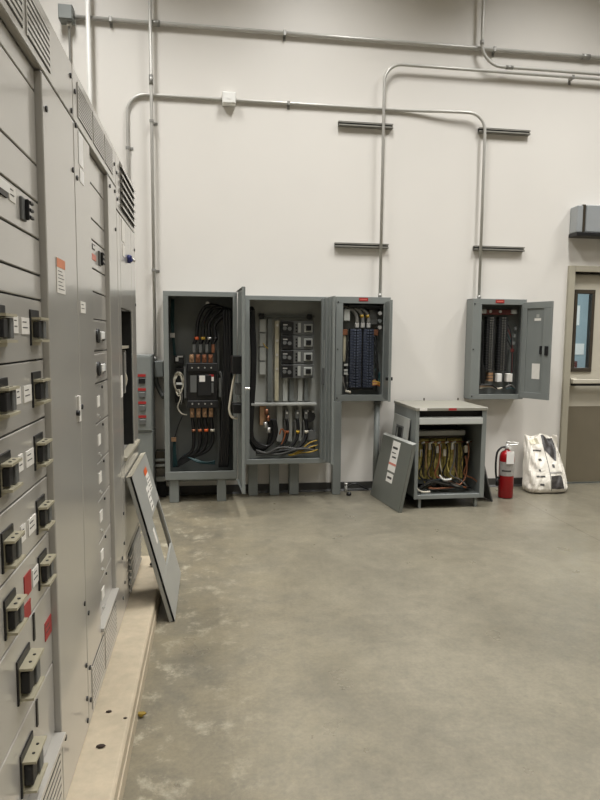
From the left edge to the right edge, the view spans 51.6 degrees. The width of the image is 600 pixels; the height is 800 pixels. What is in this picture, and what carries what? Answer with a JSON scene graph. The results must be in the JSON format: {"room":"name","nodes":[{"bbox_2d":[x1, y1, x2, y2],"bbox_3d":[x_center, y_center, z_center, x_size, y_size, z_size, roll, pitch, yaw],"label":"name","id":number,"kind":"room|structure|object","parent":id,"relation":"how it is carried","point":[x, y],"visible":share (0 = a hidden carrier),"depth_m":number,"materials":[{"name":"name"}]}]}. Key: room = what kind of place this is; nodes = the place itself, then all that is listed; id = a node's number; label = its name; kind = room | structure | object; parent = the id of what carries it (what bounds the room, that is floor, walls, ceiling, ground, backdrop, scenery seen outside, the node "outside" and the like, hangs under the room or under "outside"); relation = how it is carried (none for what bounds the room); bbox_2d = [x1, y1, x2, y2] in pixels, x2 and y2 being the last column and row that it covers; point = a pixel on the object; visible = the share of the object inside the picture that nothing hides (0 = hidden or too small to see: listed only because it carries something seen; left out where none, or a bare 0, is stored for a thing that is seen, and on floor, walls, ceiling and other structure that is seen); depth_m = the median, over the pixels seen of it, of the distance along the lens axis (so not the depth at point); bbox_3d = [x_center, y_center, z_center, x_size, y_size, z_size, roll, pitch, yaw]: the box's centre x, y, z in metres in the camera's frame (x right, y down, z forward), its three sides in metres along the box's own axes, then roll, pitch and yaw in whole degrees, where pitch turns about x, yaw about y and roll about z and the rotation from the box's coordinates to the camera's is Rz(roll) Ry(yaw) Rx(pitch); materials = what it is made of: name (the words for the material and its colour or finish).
{"room":"electrical room","nodes":[
{"label":"electrical room","id":0,"kind":"room"},
{"bbox_2d":[39,0,599,486],"bbox_3d":[1.656,-1.927,6.004,11.000,5.600,0.200,0,6,-8],"label":"wall","id":1,"kind":"structure","parent":0,"point":[258,198],"depth_m":5.73,"materials":[{"name":"paint"}]},
{"bbox_2d":[58,3,74,61],"bbox_3d":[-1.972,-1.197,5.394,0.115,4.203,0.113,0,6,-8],"label":"junction box","id":2,"kind":"object","parent":1,"relation":"attached to","point":[66,12],"visible":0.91,"depth_m":5.16,"materials":[{"name":"grey paint"}]},
{"bbox_2d":[132,354,155,485],"bbox_3d":[-1.518,0.253,5.482,0.443,1.309,0.320,0,6,-8],"label":"control box","id":3,"kind":"object","parent":1,"relation":"attached to","point":[146,428],"visible":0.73,"depth_m":5.35,"materials":[{"name":"grey paint"}]},
{"bbox_2d":[139,378,144,383],"bbox_3d":[-1.353,-0.164,5.309,0.055,0.047,0.013,0,6,-8],"label":"switch","id":4,"kind":"object","parent":3,"relation":"attached to","point":[141,380],"depth_m":5.30,"materials":[{"name":"black plastic"}]},
{"bbox_2d":[139,419,145,424],"bbox_3d":[-1.356,0.190,5.343,0.055,0.047,0.013,0,6,-8],"label":"switch","id":5,"kind":"object","parent":3,"relation":"attached to","point":[141,421],"depth_m":5.34,"materials":[{"name":"grey plastic"}]},
{"bbox_2d":[139,405,145,410],"bbox_3d":[-1.355,0.070,5.332,0.055,0.047,0.013,0,6,-8],"label":"switch","id":6,"kind":"object","parent":3,"relation":"attached to","point":[141,407],"depth_m":5.33,"materials":[{"name":"grey plastic"}]},
{"bbox_2d":[139,392,145,397],"bbox_3d":[-1.354,-0.044,5.320,0.055,0.047,0.013,0,6,-8],"label":"switch","id":7,"kind":"object","parent":3,"relation":"attached to","point":[141,394],"depth_m":5.31,"materials":[{"name":"grey plastic"}]},
{"bbox_2d":[148,0,159,360],"bbox_3d":[-1.272,-2.518,5.376,0.063,4.344,0.089,0,6,-8],"label":"conduit","id":8,"kind":"object","parent":1,"relation":"attached to","point":[151,120],"visible":1,"depth_m":5.40,"materials":[{"name":"metal"}]},
{"bbox_2d":[154,360,163,398],"bbox_3d":[-1.265,-0.182,5.596,0.100,0.346,0.117,0,6,-8],"label":"junction box","id":9,"kind":"object","parent":1,"relation":"attached to","point":[159,364],"visible":0.93,"depth_m":5.54,"materials":[{"name":"grey paint"}]},
{"bbox_2d":[222,91,235,106],"bbox_3d":[-0.626,-2.651,5.458,0.120,0.100,0.081,0,6,-8],"label":"junction box","id":10,"kind":"object","parent":1,"relation":"attached to","point":[228,98],"visible":1,"depth_m":5.42,"materials":[{"name":"white plastic"}]},
{"bbox_2d":[126,93,486,348],"bbox_3d":[0.106,-1.550,5.690,3.289,2.262,0.062,0,6,-7],"label":"conduit","id":11,"kind":"object","parent":1,"relation":"attached to","point":[288,103],"visible":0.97,"depth_m":5.62,"materials":[{"name":"metal"}]},
{"bbox_2d":[75,14,599,59],"bbox_3d":[1.082,-3.236,5.660,6.020,0.079,0.052,0,6,-8],"label":"conduit","id":12,"kind":"object","parent":1,"relation":"attached to","point":[110,19],"visible":0.98,"depth_m":5.53,"materials":[{"name":"metal"}]},
{"bbox_2d":[156,477,522,495],"bbox_3d":[-0.540,0.840,5.851,6.378,0.083,0.025,0,6,-8],"label":"baseboard","id":13,"kind":"structure","parent":1,"relation":"attached to","point":[320,486],"depth_m":5.91,"materials":[{"name":"plastic"}]},
{"bbox_2d":[334,242,388,248],"bbox_3d":[0.573,-1.436,5.772,0.510,0.041,0.041,0,6,-8],"label":"channel","id":14,"kind":"object","parent":1,"relation":"attached to","point":[336,244],"visible":1,"depth_m":5.76,"materials":[{"name":"metal"}]},
{"bbox_2d":[338,121,392,129],"bbox_3d":[0.600,-2.511,5.668,0.510,0.041,0.041,0,6,-8],"label":"channel","id":15,"kind":"object","parent":1,"relation":"attached to","point":[351,124],"visible":1,"depth_m":5.65,"materials":[{"name":"metal"}]},
{"bbox_2d":[378,63,599,296],"bbox_3d":[2.395,-2.021,5.958,3.350,2.107,0.076,0,6,-8],"label":"conduit","id":16,"kind":"object","parent":1,"relation":"attached to","point":[570,78],"visible":0.93,"depth_m":5.71,"materials":[{"name":"metal"}]},
{"bbox_2d":[473,246,524,251],"bbox_3d":[1.912,-1.454,5.963,0.510,0.041,0.041,0,6,-8],"label":"channel","id":17,"kind":"object","parent":1,"relation":"attached to","point":[475,248],"visible":1,"depth_m":5.95,"materials":[{"name":"metal"}]},
{"bbox_2d":[478,127,530,135],"bbox_3d":[1.928,-2.534,5.857,0.510,0.041,0.041,0,6,-8],"label":"channel","id":18,"kind":"object","parent":1,"relation":"attached to","point":[500,131],"visible":1,"depth_m":5.85,"materials":[{"name":"metal"}]},
{"bbox_2d":[464,299,553,399],"bbox_3d":[1.960,-0.475,5.860,0.645,0.956,0.446,0,6,-8],"label":"panelboard","id":19,"kind":"object","parent":1,"relation":"attached to","point":[508,345],"visible":1,"depth_m":5.95,"materials":[{"name":"grey paint"}]},
{"bbox_2d":[559,265,599,469],"bbox_3d":[3.577,-0.241,6.413,1.936,2.197,0.190,0,6,-8],"label":"trim","id":20,"kind":"structure","parent":1,"relation":"attached to","point":[573,270],"depth_m":6.17,"materials":[{"name":"paint"}]},
{"bbox_2d":[565,275,599,481],"bbox_3d":[3.139,-0.201,6.310,0.896,2.105,0.141,0,6,-8],"label":"door","id":21,"kind":"structure","parent":1,"relation":"in","point":[583,430],"depth_m":6.29,"materials":[{"name":"beige paint"}]},
{"bbox_2d":[569,204,599,238],"bbox_3d":[3.546,-1.734,6.115,1.830,0.299,0.147,0,6,-8],"label":"box","id":22,"kind":"object","parent":1,"relation":"attached to","point":[584,219],"visible":1,"depth_m":5.95,"materials":[{"name":"grey metal"}]},
{"bbox_2d":[123,482,599,799],"bbox_3d":[2.307,1.390,1.587,11.000,0.120,16.200,0,6,-8],"label":"floor","id":23,"kind":"structure","parent":0,"point":[324,645],"depth_m":2.92,"materials":[{"name":"concrete"}]},
{"bbox_2d":[66,555,164,799],"bbox_3d":[-1.162,1.187,2.216,1.114,0.099,3.260,0,6,-8],"label":"concrete curb","id":24,"kind":"object","parent":23,"relation":"on","point":[100,773],"visible":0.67,"depth_m":2.33,"materials":[{"name":"beige concrete"}]},
{"bbox_2d":[0,0,88,799],"bbox_3d":[-1.042,0.095,1.489,0.817,2.219,1.048,0,6,-8],"label":"tall cabinet","id":25,"kind":"object","parent":24,"relation":"on","point":[44,718],"visible":1,"depth_m":1.60,"materials":[{"name":"grey metal"}]},
{"bbox_2d":[19,196,33,221],"bbox_3d":[-0.661,-0.460,1.502,0.019,0.055,0.058,0,6,-8],"label":"switch","id":26,"kind":"object","parent":25,"relation":"attached to","point":[24,204],"depth_m":1.49,"materials":[{"name":"black plastic"}]},
{"bbox_2d":[71,65,123,723],"bbox_3d":[-1.183,-0.002,2.449,0.812,2.219,0.898,0,6,-8],"label":"tall cabinet","id":27,"kind":"object","parent":24,"relation":"on","point":[93,150],"visible":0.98,"depth_m":2.45,"materials":[{"name":"grey metal"}]},
{"bbox_2d":[93,321,104,348],"bbox_3d":[-0.799,-0.260,2.489,0.023,0.110,0.260,0,6,-8],"label":"switch","id":28,"kind":"object","parent":27,"relation":"attached to","point":[99,326],"depth_m":2.45,"materials":[{"name":"black plastic"}]},
{"bbox_2d":[94,353,105,382],"bbox_3d":[-0.800,-0.132,2.501,0.023,0.110,0.260,0,6,-8],"label":"switch","id":29,"kind":"object","parent":27,"relation":"attached to","point":[99,358],"depth_m":2.46,"materials":[{"name":"black plastic"}]},
{"bbox_2d":[98,251,104,266],"bbox_3d":[-0.809,-0.575,2.530,0.019,0.059,0.062,0,6,-8],"label":"switch","id":30,"kind":"object","parent":27,"relation":"attached to","point":[100,254],"depth_m":2.52,"materials":[{"name":"black plastic"}]},
{"bbox_2d":[96,744,105,747],"bbox_3d":[-0.663,1.152,2.066,0.032,0.008,0.020,0,6,-8],"label":"hole","id":31,"kind":"object","parent":24,"relation":"on","point":[98,745],"visible":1,"depth_m":2.06,"materials":[{"name":"black"}]},
{"bbox_2d":[115,151,141,612],"bbox_3d":[-1.282,-0.078,3.240,0.838,2.214,0.698,0,6,-8],"label":"tall cabinet","id":32,"kind":"object","parent":24,"relation":"on","point":[125,191],"visible":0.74,"depth_m":3.30,"materials":[{"name":"grey metal"}]},
{"bbox_2d":[127,255,135,262],"bbox_3d":[-0.884,-0.739,3.252,0.038,0.044,0.047,0,6,-8],"label":"switch","id":33,"kind":"object","parent":32,"relation":"attached to","point":[129,258],"depth_m":3.24,"materials":[{"name":"blue plastic"}]},
{"bbox_2d":[138,711,145,716],"bbox_3d":[-0.613,1.213,2.394,0.029,0.012,0.027,5,7,35],"label":"dry leaf","id":34,"kind":"object","parent":23,"relation":"on","point":[142,713],"visible":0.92,"depth_m":2.39,"materials":[{"name":"yellow plant"}]},
{"bbox_2d":[126,452,180,621],"bbox_3d":[-0.803,0.731,3.471,0.231,0.774,0.660,0,6,-8],"label":"metal panel","id":35,"kind":"object","parent":23,"relation":"on","point":[140,480],"visible":1,"depth_m":3.29,"materials":[{"name":"paint"}]},
{"bbox_2d":[155,449,165,496],"bbox_3d":[-1.270,0.676,5.650,0.087,0.439,0.124,0,6,-8],"label":"wireway","id":36,"kind":"object","parent":23,"relation":"on","point":[160,453],"visible":0.9,"depth_m":5.64,"materials":[{"name":"grey metal"}]},
{"bbox_2d":[163,287,249,502],"bbox_3d":[-0.808,-0.001,5.315,0.715,1.860,0.830,0,6,-8],"label":"tall cabinet","id":37,"kind":"object","parent":23,"relation":"on","point":[202,364],"visible":1,"depth_m":5.56,"materials":[{"name":"grey metal"}]},
{"bbox_2d":[245,295,335,495],"bbox_3d":[-0.093,-0.005,5.551,0.783,1.833,0.567,0,6,-8],"label":"tall cabinet","id":38,"kind":"object","parent":23,"relation":"on","point":[290,340],"visible":0.99,"depth_m":5.71,"materials":[{"name":"grey metal"}]},
{"bbox_2d":[251,402,316,405],"bbox_3d":[-0.152,0.035,5.748,0.605,0.020,0.120,0,6,-8],"label":"bar","id":39,"kind":"object","parent":38,"relation":"attached to","point":[252,403],"depth_m":5.71,"materials":[{"name":"silver metal"}]},
{"bbox_2d":[347,483,368,489],"bbox_3d":[0.548,0.836,5.982,0.238,0.078,0.021,0,6,-8],"label":"cable","id":40,"kind":"object","parent":23,"relation":"on","point":[352,483],"visible":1,"depth_m":5.98,"materials":[{"name":"black rubber"}]},
{"bbox_2d":[331,296,392,493],"bbox_3d":[0.588,-0.018,5.673,0.526,1.845,0.516,0,6,-8],"label":"panelboard","id":41,"kind":"object","parent":23,"relation":"on","point":[363,325],"visible":1,"depth_m":5.79,"materials":[{"name":"grey painted metal"},{"name":"blue plastic"},{"name":"black plastic"}]},
{"bbox_2d":[370,433,415,512],"bbox_3d":[0.822,0.632,5.536,0.149,0.591,0.635,-1,6,-16],"label":"sheet","id":42,"kind":"object","parent":23,"relation":"on","point":[396,454],"visible":1,"depth_m":5.47,"materials":[{"name":"paint"}]},
{"bbox_2d":[392,413,410,439],"bbox_3d":[0.882,0.527,5.656,0.097,0.768,0.450,0,6,-8],"label":"sheet","id":43,"kind":"object","parent":23,"relation":"on","point":[402,422],"visible":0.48,"depth_m":5.62,"materials":[{"name":"grey metal"}]},
{"bbox_2d":[394,398,487,507],"bbox_3d":[1.270,0.461,5.671,0.676,0.904,0.646,0,6,-8],"label":"base cabinet","id":44,"kind":"object","parent":23,"relation":"on","point":[449,436],"visible":0.99,"depth_m":5.55,"materials":[{"name":"grey metal"}]},
{"bbox_2d":[418,441,419,478],"bbox_3d":[1.062,0.538,5.563,0.020,0.350,0.017,0,6,-8],"label":"cable","id":45,"kind":"object","parent":44,"relation":"in","point":[419,441],"depth_m":5.55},
{"bbox_2d":[422,444,424,476],"bbox_3d":[1.111,0.543,5.571,0.020,0.300,0.017,0,6,-8],"label":"cable","id":46,"kind":"object","parent":44,"relation":"on","point":[423,467],"depth_m":5.57,"materials":[{"name":"black plastic"}]},
{"bbox_2d":[427,450,430,478],"bbox_3d":[1.160,0.568,5.580,0.020,0.290,0.017,0,6,-8],"label":"cable","id":47,"kind":"object","parent":44,"relation":"on","point":[428,451],"depth_m":5.57,"materials":[{"name":"yellow plastic"}]},
{"bbox_2d":[433,440,436,478],"bbox_3d":[1.215,0.538,5.585,0.020,0.350,0.017,0,6,-8],"label":"cable","id":48,"kind":"object","parent":44,"relation":"on","point":[434,441],"depth_m":5.58,"materials":[{"name":"yellow plastic"}]},
{"bbox_2d":[438,444,441,475],"bbox_3d":[1.264,0.542,5.593,0.020,0.300,0.017,0,6,-8],"label":"cable","id":49,"kind":"object","parent":44,"relation":"on","point":[439,470],"depth_m":5.59,"materials":[{"name":"white plastic"}]},
{"bbox_2d":[444,447,446,478],"bbox_3d":[1.314,0.567,5.602,0.020,0.290,0.017,0,6,-8],"label":"cable","id":50,"kind":"object","parent":44,"relation":"on","point":[445,448],"depth_m":5.60,"materials":[{"name":"plastic"}]},
{"bbox_2d":[419,441,471,482],"bbox_3d":[1.279,0.552,5.559,0.560,0.373,0.071,0,6,-8],"label":"cables","id":51,"kind":"object","parent":44,"relation":"on","point":[440,462],"depth_m":5.57,"materials":[{"name":"yellow plastic"}]},
{"bbox_2d":[449,440,452,477],"bbox_3d":[1.369,0.537,5.607,0.020,0.350,0.017,0,6,-8],"label":"cable","id":52,"kind":"object","parent":44,"relation":"on","point":[450,441],"depth_m":5.60,"materials":[{"name":"yellow plastic"}]},
{"bbox_2d":[455,443,457,475],"bbox_3d":[1.418,0.541,5.614,0.020,0.300,0.017,0,6,-8],"label":"cable","id":53,"kind":"object","parent":44,"relation":"on","point":[456,444],"depth_m":5.61,"materials":[{"name":"plastic"}]},
{"bbox_2d":[460,447,463,477],"bbox_3d":[1.467,0.566,5.624,0.020,0.290,0.017,0,6,-8],"label":"cable","id":54,"kind":"object","parent":44,"relation":"on","point":[461,448],"depth_m":5.62,"materials":[{"name":"yellow plastic"}]},
{"bbox_2d":[484,468,492,500],"bbox_3d":[1.655,0.668,5.797,0.138,0.469,0.420,0,6,-8],"label":"sheet","id":55,"kind":"object","parent":23,"relation":"on","point":[487,492],"visible":0.24,"depth_m":5.63,"materials":[{"name":"grey metal"}]},
{"bbox_2d":[495,441,517,498],"bbox_3d":[1.915,0.647,5.759,0.154,0.528,0.185,5,7,40],"label":"fire extinguisher","id":56,"kind":"object","parent":23,"relation":"on","point":[505,478],"visible":1,"depth_m":5.72,"materials":[{"name":"red paint"}]},
{"bbox_2d":[522,433,567,492],"bbox_3d":[2.383,0.613,6.052,0.416,0.543,0.344,0,6,-8],"label":"sack","id":57,"kind":"object","parent":23,"relation":"on","point":[543,469],"visible":1,"depth_m":5.99,"materials":[{"name":"beige plastic"}]},
{"bbox_3d":[2.354,-4.302,1.024,11.000,0.120,16.200,0,6,-8],"label":"ceiling","id":58,"kind":"structure","parent":0,"visible":0},
{"bbox_2d":[85,0,91,103],"bbox_3d":[-1.772,-2.481,5.233,0.038,4.397,0.038,0,6,-8],"label":"pipe","id":59,"kind":"object","parent":58,"relation":"attached to","point":[87,2],"visible":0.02,"depth_m":5.18,"materials":[{"name":"white plastic"}]},
{"bbox_2d":[480,0,599,75],"bbox_3d":[2.866,-3.887,5.806,2.438,1.635,0.036,0,6,-8],"label":"conduit","id":60,"kind":"object","parent":58,"relation":"attached to","point":[508,67],"visible":1,"depth_m":5.75,"materials":[{"name":"metal"}]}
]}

